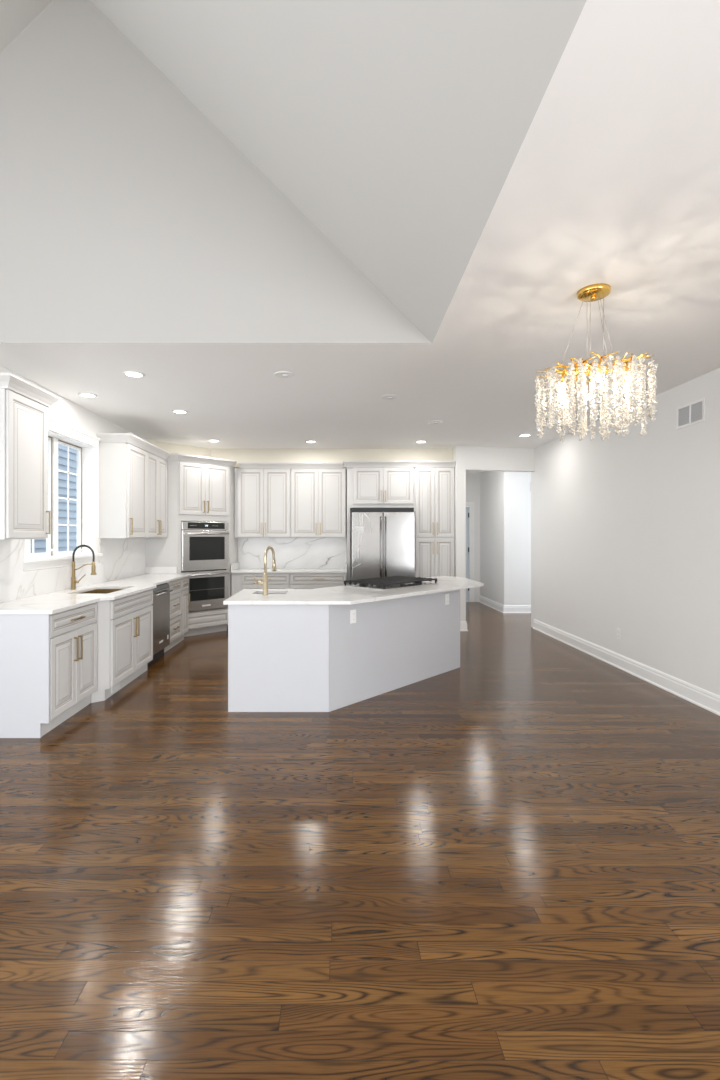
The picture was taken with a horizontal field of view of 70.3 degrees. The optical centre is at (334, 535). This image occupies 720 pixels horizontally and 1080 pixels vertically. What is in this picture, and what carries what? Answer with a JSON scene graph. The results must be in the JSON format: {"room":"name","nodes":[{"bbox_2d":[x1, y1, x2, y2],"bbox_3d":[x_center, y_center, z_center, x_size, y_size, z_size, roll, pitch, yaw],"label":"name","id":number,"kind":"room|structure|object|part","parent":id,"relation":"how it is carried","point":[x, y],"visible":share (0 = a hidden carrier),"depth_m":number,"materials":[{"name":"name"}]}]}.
{"room":"open-plan kitchen","nodes":[
{"label":"open-plan kitchen","id":0,"kind":"room"},
{"bbox_2d":[0,365,146,592],"bbox_3d":[-2.765,0.040,5.985,0.170,2.820,4.730,0,0,0],"label":"wall","id":1,"kind":"structure","parent":0,"point":[65,411],"depth_m":5.31,"materials":[{"name":"paint"}]},
{"bbox_2d":[0,373,60,538],"bbox_3d":[-2.483,-0.564,3.925,0.391,1.177,0.654,0,0,0],"label":"upper cabinet","id":2,"kind":"object","parent":1,"relation":"attached to","point":[24,405],"visible":1,"depth_m":3.84,"materials":[{"name":"paint"}]},
{"bbox_3d":[-2.360,-0.519,3.925,0.020,1.072,0.506,0,0,0],"label":"door","id":3,"kind":"part","parent":2,"relation":"part of","materials":[{"name":"paint"}]},
{"bbox_3d":[-2.483,-1.105,3.925,0.391,0.094,0.654,0,0,0],"label":"crown molding","id":4,"kind":"part","parent":2,"relation":"part of","materials":[{"name":"paint"}]},
{"bbox_2d":[23,417,102,570],"bbox_3d":[-2.737,-0.399,5.060,0.225,1.397,1.410,0,0,0],"label":"window","id":5,"kind":"structure","parent":1,"relation":"in","point":[87,474],"depth_m":5.38,"materials":[{"name":"white paint"}]},
{"bbox_3d":[-2.825,-0.392,4.763,0.040,1.174,0.581,0,0,0],"label":"sash","id":6,"kind":"part","parent":5,"relation":"part of","materials":[{"name":"white paint"}]},
{"bbox_3d":[-2.765,0.145,4.919,0.072,0.101,0.160,0,0,22],"label":"crank handle","id":7,"kind":"part","parent":5,"relation":"part of","materials":[{"name":"white plastic"}]},
{"bbox_3d":[-2.737,0.211,5.060,0.225,0.032,1.410,0,0,0],"label":"sill","id":8,"kind":"part","parent":5,"relation":"part of","materials":[{"name":"white paint"}]},
{"bbox_3d":[-2.825,-0.392,5.386,0.040,1.174,0.521,0,0,0],"label":"sash","id":9,"kind":"part","parent":5,"relation":"part of","materials":[{"name":"white paint"}]},
{"bbox_3d":[-2.765,0.145,5.552,0.072,0.101,0.160,0,0,22],"label":"crank handle","id":10,"kind":"part","parent":5,"relation":"part of","materials":[{"name":"white plastic"}]},
{"bbox_2d":[0,538,145,602],"bbox_3d":[-2.670,0.293,5.412,0.019,0.533,3.505,0,0,0],"label":"backsplash","id":11,"kind":"structure","parent":1,"relation":"attached to","point":[121,558],"depth_m":5.01,"materials":[{"name":"stone"}]},
{"bbox_2d":[99,443,146,537],"bbox_3d":[-2.498,-0.527,6.078,0.363,1.105,0.600,0,0,0],"label":"upper cabinet","id":12,"kind":"object","parent":1,"relation":"attached to","point":[122,466],"visible":1,"depth_m":5.78,"materials":[{"name":"paint"}]},
{"bbox_2d":[96,433,170,459],"bbox_3d":[-2.483,-1.105,6.408,0.391,0.094,1.384,0,0,0],"label":"crown molding","id":13,"kind":"structure","parent":12,"relation":"attached to","point":[130,438],"depth_m":5.84,"materials":[{"name":"paint"}]},
{"bbox_3d":[-2.360,-0.519,6.089,0.020,1.072,0.562,0,0,0],"label":"door","id":14,"kind":"part","parent":12,"relation":"part of","materials":[{"name":"paint"}]},
{"bbox_2d":[145,451,166,537],"bbox_3d":[-2.498,-0.527,6.771,0.363,1.105,0.785,0,0,0],"label":"upper cabinet","id":15,"kind":"object","parent":1,"relation":"attached to","point":[156,466],"visible":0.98,"depth_m":6.72,"materials":[{"name":"paint"}]},
{"bbox_3d":[-2.360,-0.519,6.578,0.020,1.072,0.382,0,0,0],"label":"door","id":16,"kind":"part","parent":15,"relation":"part of","materials":[{"name":"paint"}]},
{"bbox_3d":[-2.360,-0.519,6.963,0.020,1.072,0.382,0,0,0],"label":"door","id":17,"kind":"part","parent":15,"relation":"part of","materials":[{"name":"paint"}]},
{"bbox_2d":[0,0,431,342],"bbox_3d":[-1.945,-1.241,3.695,5.270,5.382,0.150,0,0,0],"label":"wall","id":18,"kind":"structure","parent":0,"point":[127,215],"depth_m":3.62,"materials":[{"name":"paint"}]},
{"bbox_2d":[227,509,351,624],"bbox_3d":[-0.495,0.040,8.425,4.710,2.820,0.150,0,0,0],"label":"wall","id":19,"kind":"structure","parent":0,"point":[350,509],"depth_m":8.35,"materials":[{"name":"paint"}]},
{"bbox_2d":[234,468,290,537],"bbox_3d":[-1.143,-0.527,8.168,0.885,1.105,0.363,0,0,0],"label":"upper cabinet","id":20,"kind":"object","parent":19,"relation":"attached to","point":[262,497],"visible":1,"depth_m":8.02,"materials":[{"name":"paint"}]},
{"bbox_3d":[-1.569,-0.527,8.053,0.032,1.105,0.024,0,0,0],"label":"filler panel","id":21,"kind":"part","parent":20,"relation":"part of","materials":[{"name":"paint"}]},
{"bbox_3d":[-1.330,-0.519,8.030,0.414,1.072,0.020,0,0,0],"label":"door","id":22,"kind":"part","parent":20,"relation":"part of","materials":[{"name":"paint"}]},
{"bbox_3d":[-0.914,-0.519,8.030,0.414,1.072,0.020,0,0,0],"label":"door","id":23,"kind":"part","parent":20,"relation":"part of","materials":[{"name":"paint"}]},
{"bbox_2d":[238,538,345,567],"bbox_3d":[-0.701,0.293,8.339,1.769,0.533,0.019,0,0,0],"label":"backsplash","id":24,"kind":"structure","parent":19,"relation":"attached to","point":[289,552],"depth_m":8.33,"materials":[{"name":"stone"}]},
{"bbox_2d":[147,440,452,467],"bbox_3d":[-0.415,-1.228,7.810,4.530,0.285,1.080,0,0,0],"label":"soffit","id":25,"kind":"object","parent":19,"relation":"attached to","point":[239,455],"depth_m":8.00,"materials":[{"name":"paint"}]},
{"bbox_2d":[291,468,345,537],"bbox_3d":[-0.263,-0.527,8.168,0.872,1.105,0.363,0,0,0],"label":"upper cabinet","id":26,"kind":"object","parent":19,"relation":"attached to","point":[318,496],"visible":1,"depth_m":8.02,"materials":[{"name":"paint"}]},
{"bbox_3d":[-0.479,-0.519,8.030,0.426,1.072,0.020,0,0,0],"label":"door","id":27,"kind":"part","parent":26,"relation":"part of","materials":[{"name":"paint"}]},
{"bbox_3d":[-0.050,-0.519,8.030,0.426,1.072,0.020,0,0,0],"label":"door","id":28,"kind":"part","parent":26,"relation":"part of","materials":[{"name":"paint"}]},
{"bbox_2d":[239,461,455,468],"bbox_3d":[0.172,-1.105,7.904,3.345,0.094,0.232,0,0,0],"label":"crown molding","id":29,"kind":"structure","parent":26,"relation":"attached to","point":[242,465],"depth_m":7.96,"materials":[{"name":"paint"}]},
{"bbox_2d":[0,601,719,1079],"bbox_3d":[0.900,1.480,3.400,11.000,0.060,16.200,0,0,0],"label":"floor","id":30,"kind":"structure","parent":0,"point":[503,864],"depth_m":2.15,"materials":[{"name":"brown wood"}]},
{"bbox_2d":[0,603,96,737],"bbox_3d":[-2.350,1.006,4.040,0.658,0.889,0.760,0,0,0],"label":"base cabinet","id":31,"kind":"object","parent":30,"relation":"on","point":[48,662],"visible":0.99,"depth_m":3.66,"materials":[{"name":"paint"}]},
{"bbox_3d":[-2.367,1.006,3.670,0.624,0.889,0.019,0,0,0],"label":"panel","id":32,"kind":"part","parent":31,"relation":"part of","materials":[{"name":"paint"}]},
{"bbox_3d":[-2.065,1.041,3.870,0.020,0.588,0.356,0,0,0],"label":"door","id":33,"kind":"part","parent":31,"relation":"part of","materials":[{"name":"paint"}]},
{"bbox_3d":[-2.065,0.656,4.050,0.020,0.157,0.716,0,0,0],"label":"drawer","id":34,"kind":"part","parent":31,"relation":"part of","materials":[{"name":"paint"}]},
{"bbox_3d":[-2.038,0.892,4.018,0.034,0.190,0.011,0,0,0],"label":"handle","id":35,"kind":"part","parent":31,"relation":"part of","materials":[{"name":"gold metal"}]},
{"bbox_3d":[-2.038,0.892,4.082,0.034,0.190,0.011,0,0,0],"label":"handle","id":36,"kind":"part","parent":31,"relation":"part of","materials":[{"name":"gold metal"}]},
{"bbox_3d":[-2.065,1.041,4.230,0.020,0.588,0.356,0,0,0],"label":"door","id":37,"kind":"part","parent":31,"relation":"part of","materials":[{"name":"paint"}]},
{"bbox_2d":[90,589,152,702],"bbox_3d":[-2.305,1.006,5.005,0.748,0.889,1.150,0,0,0],"label":"base cabinet","id":38,"kind":"object","parent":30,"relation":"on","point":[124,624],"visible":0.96,"depth_m":4.74,"materials":[{"name":"paint"}]},
{"bbox_2d":[0,574,190,613],"bbox_3d":[-2.296,0.545,5.405,0.723,0.030,3.520,0,0,0],"label":"countertop","id":39,"kind":"structure","parent":38,"relation":"on","point":[59,601],"depth_m":4.52,"materials":[{"name":"stone"}]},
{"bbox_2d":[71,544,96,589],"bbox_3d":[-2.494,0.306,5.060,0.254,0.446,0.055,0,0,0],"label":"kitchen faucet","id":40,"kind":"object","parent":39,"relation":"on","point":[74,581],"visible":1,"depth_m":5.05,"materials":[{"name":"gold metal"}]},
{"bbox_2d":[78,589,122,593],"bbox_3d":[-2.300,0.665,5.040,0.420,0.206,0.700,0,0,0],"label":"sink","id":41,"kind":"object","parent":39,"relation":"in","point":[97,591],"visible":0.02,"depth_m":5.38,"materials":[{"name":"gold metal"}]},
{"bbox_2d":[145,567,176,573],"bbox_3d":[-2.439,0.479,7.155,0.439,0.099,0.021,0,0,0],"label":"upstand","id":42,"kind":"object","parent":39,"relation":"on","point":[148,570],"visible":1,"depth_m":7.15,"materials":[{"name":"stone"}]},
{"bbox_3d":[-2.041,0.953,4.462,0.109,0.784,0.064,0,0,0],"label":"filler panel","id":43,"kind":"part","parent":38,"relation":"part of","materials":[{"name":"paint"}]},
{"bbox_3d":[-1.975,1.041,4.756,0.020,0.588,0.499,0,0,0],"label":"door","id":44,"kind":"part","parent":38,"relation":"part of","materials":[{"name":"paint"}]},
{"bbox_3d":[-1.948,0.892,5.040,0.034,0.190,0.011,0,0,0],"label":"handle","id":45,"kind":"part","parent":38,"relation":"part of","materials":[{"name":"gold metal"}]},
{"bbox_3d":[-1.975,1.041,5.258,0.020,0.588,0.499,0,0,0],"label":"door","id":46,"kind":"part","parent":38,"relation":"part of","materials":[{"name":"paint"}]},
{"bbox_2d":[147,583,172,664],"bbox_3d":[-2.304,1.008,5.975,0.651,0.884,0.592,0,0,0],"label":"dishwasher","id":47,"kind":"object","parent":30,"relation":"on","point":[161,593],"visible":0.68,"depth_m":5.97,"materials":[{"name":"grey metal"}]},
{"bbox_3d":[-2.047,0.983,5.975,0.034,0.705,0.592,0,0,0],"label":"door","id":48,"kind":"part","parent":47,"relation":"part of","materials":[{"name":"metal"}]},
{"bbox_3d":[-2.005,0.665,5.975,0.051,0.022,0.500,0,0,0],"label":"handle","id":49,"kind":"part","parent":47,"relation":"part of","materials":[{"name":"metal"}]},
{"bbox_2d":[164,579,181,652],"bbox_3d":[-2.350,1.006,6.567,0.658,0.889,0.565,0,0,0],"label":"base cabinet","id":50,"kind":"object","parent":30,"relation":"on","point":[176,585],"visible":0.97,"depth_m":6.59,"materials":[{"name":"paint"}]},
{"bbox_3d":[-2.065,0.656,6.567,0.020,0.157,0.541,0,0,0],"label":"drawer","id":51,"kind":"part","parent":50,"relation":"part of","materials":[{"name":"paint"}]},
{"bbox_3d":[-2.065,0.896,6.567,0.020,0.298,0.541,0,0,0],"label":"drawer","id":52,"kind":"part","parent":50,"relation":"part of","materials":[{"name":"paint"}]},
{"bbox_3d":[-2.065,1.195,6.567,0.020,0.280,0.541,0,0,0],"label":"drawer","id":53,"kind":"part","parent":50,"relation":"part of","materials":[{"name":"paint"}]},
{"bbox_2d":[177,577,189,643],"bbox_3d":[-2.350,1.006,7.008,0.658,0.889,0.313,0,0,0],"label":"base cabinet","id":54,"kind":"object","parent":30,"relation":"on","point":[185,583],"visible":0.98,"depth_m":7.00,"materials":[{"name":"paint"}]},
{"bbox_3d":[-2.065,1.041,7.008,0.020,0.588,0.293,0,0,0],"label":"door","id":55,"kind":"part","parent":54,"relation":"part of","materials":[{"name":"paint"}]},
{"bbox_3d":[-2.065,0.656,7.008,0.020,0.157,0.293,0,0,0],"label":"drawer","id":56,"kind":"part","parent":54,"relation":"part of","materials":[{"name":"paint"}]},
{"bbox_2d":[146,453,237,636],"bbox_3d":[-2.131,0.149,7.728,1.212,2.602,1.240,0,0,0],"label":"tall cabinet","id":57,"kind":"object","parent":30,"relation":"on","point":[199,488],"visible":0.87,"depth_m":7.38,"materials":[{"name":"paint"}]},
{"bbox_3d":[-2.050,-0.680,7.334,0.408,0.750,0.020,0,0,-45],"label":"door","id":58,"kind":"part","parent":57,"relation":"part of","materials":[{"name":"paint"}]},
{"bbox_3d":[-2.031,-1.105,7.417,1.417,0.094,0.335,0,0,-35],"label":"crown molding","id":59,"kind":"part","parent":57,"relation":"part of","materials":[{"name":"paint"}]},
{"bbox_2d":[181,521,228,611],"bbox_3d":[-2.078,0.440,7.661,0.679,1.290,0.763,0,0,45],"label":"double wall oven","id":60,"kind":"object","parent":57,"relation":"in","point":[204,545],"visible":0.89,"depth_m":7.45,"materials":[{"name":"grey metal"}]},
{"bbox_3d":[-1.899,-0.147,7.482,0.763,0.115,0.041,0,0,-45],"label":"control panel","id":61,"kind":"part","parent":60,"relation":"part of","materials":[{"name":"metal"}]},
{"bbox_3d":[-1.896,0.798,7.479,0.763,0.567,0.048,0,0,-45],"label":"oven door","id":62,"kind":"part","parent":60,"relation":"part of","materials":[{"name":"metal"}]},
{"bbox_3d":[-1.896,0.209,7.479,0.763,0.582,0.048,0,0,-45],"label":"oven door","id":63,"kind":"part","parent":60,"relation":"part of","materials":[{"name":"metal"}]},
{"bbox_3d":[-1.878,-0.150,7.472,0.004,0.090,0.608,0,0,45],"label":"display glass","id":64,"kind":"part","parent":60,"relation":"part of","materials":[{"name":"black glass"}]},
{"bbox_3d":[-1.851,-0.037,7.449,0.058,0.028,0.683,0,0,45],"label":"handle","id":65,"kind":"part","parent":60,"relation":"part of","materials":[{"name":"metal"}]},
{"bbox_3d":[-1.851,0.560,7.449,0.058,0.028,0.683,0,0,45],"label":"handle","id":66,"kind":"part","parent":60,"relation":"part of","materials":[{"name":"metal"}]},
{"bbox_3d":[-1.901,1.225,7.484,0.827,0.220,0.020,0,0,-45],"label":"drawer","id":67,"kind":"part","parent":57,"relation":"part of","materials":[{"name":"paint"}]},
{"bbox_3d":[-1.760,-0.680,7.625,0.408,0.750,0.020,0,0,-45],"label":"door","id":68,"kind":"part","parent":57,"relation":"part of","materials":[{"name":"paint"}]},
{"bbox_2d":[231,573,289,595],"bbox_3d":[-1.139,1.006,8.050,0.893,0.889,0.598,0,0,0],"label":"base cabinet","id":69,"kind":"object","parent":30,"relation":"on","point":[239,581],"visible":0.34,"depth_m":7.79,"materials":[{"name":"paint"}]},
{"bbox_3d":[-1.242,1.041,7.795,0.356,0.588,0.020,0,0,0],"label":"door","id":70,"kind":"part","parent":69,"relation":"part of","materials":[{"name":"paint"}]},
{"bbox_3d":[-1.062,0.656,7.795,0.716,0.157,0.020,0,0,0],"label":"drawer","id":71,"kind":"part","parent":69,"relation":"part of","materials":[{"name":"paint"}]},
{"bbox_3d":[-0.882,1.041,7.795,0.356,0.588,0.020,0,0,0],"label":"door","id":72,"kind":"part","parent":69,"relation":"part of","materials":[{"name":"paint"}]},
{"bbox_2d":[290,573,346,588],"bbox_3d":[-0.254,1.006,8.050,0.873,0.889,0.598,0,0,0],"label":"base cabinet","id":73,"kind":"object","parent":30,"relation":"on","point":[297,580],"visible":0.38,"depth_m":7.79,"materials":[{"name":"paint"}]},
{"bbox_2d":[231,568,346,572],"bbox_3d":[-0.700,0.545,8.037,1.768,0.030,0.583,0,0,0],"label":"countertop","id":74,"kind":"structure","parent":73,"relation":"on","point":[240,570],"depth_m":7.83,"materials":[{"name":"stone"}]},
{"bbox_2d":[231,562,238,570],"bbox_3d":[-1.574,0.479,8.049,0.020,0.099,0.558,0,0,0],"label":"upstand","id":75,"kind":"object","parent":74,"relation":"on","point":[234,566],"visible":1,"depth_m":8.00,"materials":[{"name":"stone"}]},
{"bbox_3d":[-0.464,1.041,7.795,0.422,0.588,0.020,0,0,0],"label":"door","id":76,"kind":"part","parent":73,"relation":"part of","materials":[{"name":"paint"}]},
{"bbox_3d":[-0.252,0.656,7.795,0.846,0.157,0.020,0,0,0],"label":"drawer","id":77,"kind":"part","parent":73,"relation":"part of","materials":[{"name":"paint"}]},
{"bbox_3d":[-0.040,1.041,7.795,0.422,0.588,0.020,0,0,0],"label":"door","id":78,"kind":"part","parent":73,"relation":"part of","materials":[{"name":"paint"}]},
{"bbox_2d":[228,590,459,711],"bbox_3d":[0.389,1.006,5.239,3.271,0.889,1.196,0,0,-35],"label":"kitchen island","id":79,"kind":"object","parent":30,"relation":"on","point":[282,658],"visible":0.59,"depth_m":4.24,"materials":[{"name":"paint"}]},
{"bbox_3d":[-0.465,1.006,4.211,0.828,0.889,0.022,0,0,0],"label":"panel","id":80,"kind":"part","parent":79,"relation":"part of","materials":[{"name":"paint"}]},
{"bbox_2d":[350,609,355,623],"bbox_3d":[0.159,0.695,4.401,0.009,0.116,0.072,0,0,45],"label":"power outlet","id":81,"kind":"object","parent":79,"relation":"attached to","point":[352,612],"visible":1,"depth_m":4.39,"materials":[{"name":"white plastic"}]},
{"bbox_2d":[223,576,483,604],"bbox_3d":[0.451,0.545,5.233,3.467,0.030,1.377,0,0,-35],"label":"island countertop","id":82,"kind":"structure","parent":79,"relation":"on","point":[338,595],"depth_m":4.69,"materials":[{"name":"stone"}]},
{"bbox_2d":[253,546,275,594],"bbox_3d":[-0.643,0.311,4.697,0.143,0.438,0.247,0,0,18],"label":"kitchen faucet","id":83,"kind":"object","parent":82,"relation":"on","point":[264,582],"visible":1,"depth_m":4.59,"materials":[{"name":"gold metal"}]},
{"bbox_3d":[-0.690,0.392,4.617,0.104,0.100,0.047,0,0,6],"label":"lever","id":84,"kind":"part","parent":83,"relation":"part of","materials":[{"name":"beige metal"}]},
{"bbox_3d":[-0.600,0.213,4.688,0.025,0.242,0.209,0,0,18],"label":"spout","id":85,"kind":"part","parent":83,"relation":"part of","materials":[{"name":"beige metal"}]},
{"bbox_2d":[343,576,437,589],"bbox_3d":[0.613,0.499,5.515,0.950,0.060,0.560,0,0,-45],"label":"gas cooktop","id":86,"kind":"object","parent":82,"relation":"in","point":[391,582],"visible":1,"depth_m":5.36,"materials":[{"name":"metal"}]},
{"bbox_3d":[0.660,1.006,4.924,0.022,0.889,2.023,0,0,45],"label":"angled panel","id":87,"kind":"part","parent":79,"relation":"part of","materials":[{"name":"paint"}]},
{"bbox_2d":[445,594,448,604],"bbox_3d":[1.199,0.675,5.441,0.072,0.116,0.009,0,0,-45],"label":"power outlet","id":88,"kind":"object","parent":79,"relation":"attached to","point":[446,595],"visible":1,"depth_m":5.43,"materials":[{"name":"white plastic"}]},
{"bbox_2d":[346,467,413,584],"bbox_3d":[0.701,0.185,8.082,1.029,2.530,0.533,0,0,0],"label":"tall cabinet","id":89,"kind":"object","parent":30,"relation":"on","point":[366,487],"visible":1,"depth_m":7.85,"materials":[{"name":"paint"}]},
{"bbox_3d":[0.512,-0.775,7.860,0.462,0.560,0.020,0,0,0],"label":"door","id":90,"kind":"part","parent":89,"relation":"part of","materials":[{"name":"paint"}]},
{"bbox_3d":[0.978,-0.775,7.860,0.462,0.560,0.020,0,0,0],"label":"door","id":91,"kind":"part","parent":89,"relation":"part of","materials":[{"name":"paint"}]},
{"bbox_2d":[351,508,414,583],"bbox_3d":[0.723,0.511,7.939,0.945,1.878,0.761,0,0,0],"label":"refrigerator","id":92,"kind":"object","parent":30,"relation":"on","point":[382,539],"visible":0.64,"depth_m":7.62,"materials":[{"name":"grey metal"}]},
{"bbox_3d":[0.484,0.184,7.655,0.468,1.092,0.070,0,0,0],"label":"door","id":93,"kind":"part","parent":92,"relation":"part of","materials":[{"name":"metal"}]},
{"bbox_3d":[0.685,0.180,7.589,0.022,0.940,0.061,0,0,0],"label":"handle","id":94,"kind":"part","parent":92,"relation":"part of","materials":[{"name":"metal"}]},
{"bbox_3d":[0.758,0.180,7.589,0.022,0.940,0.061,0,0,0],"label":"handle","id":95,"kind":"part","parent":92,"relation":"part of","materials":[{"name":"metal"}]},
{"bbox_3d":[0.960,0.184,7.655,0.471,1.092,0.070,0,0,0],"label":"door","id":96,"kind":"part","parent":92,"relation":"part of","materials":[{"name":"metal"}]},
{"bbox_2d":[414,467,454,577],"bbox_3d":[1.532,0.185,8.082,0.628,2.530,0.533,0,0,0],"label":"pantry cabinet","id":97,"kind":"object","parent":30,"relation":"on","point":[434,487],"visible":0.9,"depth_m":7.85,"materials":[{"name":"paint"}]},
{"bbox_3d":[1.386,0.686,7.860,0.300,1.297,0.020,0,0,0],"label":"door","id":98,"kind":"part","parent":97,"relation":"part of","materials":[{"name":"paint"}]},
{"bbox_3d":[1.386,-0.518,7.860,0.300,1.073,0.020,0,0,0],"label":"door","id":99,"kind":"part","parent":97,"relation":"part of","materials":[{"name":"paint"}]},
{"bbox_3d":[1.690,0.686,7.860,0.300,1.297,0.020,0,0,0],"label":"door","id":100,"kind":"part","parent":97,"relation":"part of","materials":[{"name":"paint"}]},
{"bbox_3d":[1.690,-0.518,7.860,0.300,1.073,0.020,0,0,0],"label":"door","id":101,"kind":"part","parent":97,"relation":"part of","materials":[{"name":"paint"}]},
{"bbox_2d":[0,0,719,473],"bbox_3d":[0.845,-2.696,3.400,11.110,2.688,16.200,0,0,0],"label":"ceiling","id":102,"kind":"structure","parent":0,"point":[484,165],"depth_m":2.65,"materials":[{"name":"paint"}]},
{"bbox_2d":[78,393,97,397],"bbox_3d":[-2.400,-1.365,4.955,0.176,0.008,0.176,0,0,0],"label":"recessed light","id":103,"kind":"object","parent":102,"relation":"in","point":[88,395],"visible":1,"depth_m":4.96,"materials":[{"name":"white plastic"}]},
{"bbox_2d":[123,371,144,377],"bbox_3d":[-1.700,-1.365,4.313,0.176,0.008,0.176,0,0,0],"label":"recessed light","id":104,"kind":"object","parent":102,"relation":"in","point":[136,374],"visible":1,"depth_m":4.30,"materials":[{"name":"white plastic"}]},
{"bbox_2d":[172,410,187,413],"bbox_3d":[-1.706,-1.365,5.612,0.176,0.008,0.176,0,0,0],"label":"recessed light","id":105,"kind":"object","parent":102,"relation":"in","point":[174,411],"visible":1,"depth_m":5.59,"materials":[{"name":"white plastic"}]},
{"bbox_2d":[534,283,657,441],"bbox_3d":[1.445,-0.957,2.859,0.625,0.825,0.623,0,0,0],"label":"chandelier","id":106,"kind":"object","parent":102,"relation":"hanging from","point":[594,292],"visible":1,"depth_m":2.74,"materials":[{"name":"clear glass"}]},
{"bbox_2d":[466,474,479,601],"bbox_3d":[2.700,0.040,11.275,1.400,2.820,0.150,0,0,0],"label":"wall","id":107,"kind":"structure","parent":0,"point":[472,480],"depth_m":11.20,"materials":[{"name":"paint"}]},
{"bbox_2d":[466,502,473,601],"bbox_3d":[2.535,0.354,11.220,1.030,2.193,0.100,0,0,0],"label":"door","id":108,"kind":"structure","parent":107,"relation":"in","point":[469,505],"depth_m":11.18,"materials":[{"name":"white paint"}]},
{"bbox_2d":[453,446,534,620],"bbox_3d":[2.490,0.040,9.490,1.280,2.820,3.420,0,0,0],"label":"wall","id":109,"kind":"structure","parent":0,"point":[467,458],"depth_m":7.82,"materials":[{"name":"paint"}]},
{"bbox_2d":[460,621,467,630],"bbox_3d":[1.940,1.375,9.425,0.180,0.150,3.350,0,0,0],"label":"baseboard","id":110,"kind":"structure","parent":109,"relation":"attached to","point":[463,624],"depth_m":7.78,"materials":[{"name":"white paint"}]},
{"bbox_2d":[480,471,530,604],"bbox_3d":[4.793,0.040,10.400,3.215,2.820,1.600,0,0,0],"label":"wall","id":111,"kind":"structure","parent":0,"point":[505,497],"depth_m":9.60,"materials":[{"name":"paint"}]},
{"bbox_2d":[479,595,530,612],"bbox_3d":[4.728,1.375,10.375,3.145,0.150,1.610,0,0,0],"label":"baseboard","id":112,"kind":"structure","parent":111,"relation":"attached to","point":[497,606],"depth_m":9.59,"materials":[{"name":"white paint"}]},
{"bbox_2d":[531,368,719,695],"bbox_3d":[3.210,0.040,1.820,0.160,2.820,12.640,0,0,0],"label":"wall","id":113,"kind":"structure","parent":0,"point":[625,530],"depth_m":5.24,"materials":[{"name":"paint"}]},
{"bbox_2d":[533,619,719,715],"bbox_3d":[3.115,1.375,1.750,0.030,0.150,12.500,0,0,0],"label":"baseboard","id":114,"kind":"structure","parent":113,"relation":"attached to","point":[710,701],"depth_m":5.18,"materials":[{"name":"white paint"}]},
{"bbox_2d":[676,397,705,429],"bbox_3d":[3.124,-1.072,4.485,0.012,0.200,0.356,0,0,0],"label":"air vent","id":115,"kind":"object","parent":113,"relation":"in","point":[692,413],"visible":1,"depth_m":4.47,"materials":[{"name":"white metal"}]},
{"bbox_3d":[3.125,-1.072,4.566,0.009,0.160,0.144,0,0,0],"label":"slat panel","id":116,"kind":"part","parent":115,"relation":"part of","materials":[{"name":"white metal"}]},
{"bbox_3d":[3.125,-1.072,4.404,0.009,0.160,0.144,0,0,0],"label":"slat panel","id":117,"kind":"part","parent":115,"relation":"part of","materials":[{"name":"white metal"}]},
{"label":"outside","id":118,"kind":"structure","parent":0,"visible":0},
{"bbox_2d":[31,444,76,552],"bbox_3d":[-6.210,-0.605,8.000,0.080,5.110,14.000,0,0,0],"label":"neighbor house","id":119,"kind":"structure","parent":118,"point":[39,544],"depth_m":11.73,"materials":[{"name":"blue"}]}
]}

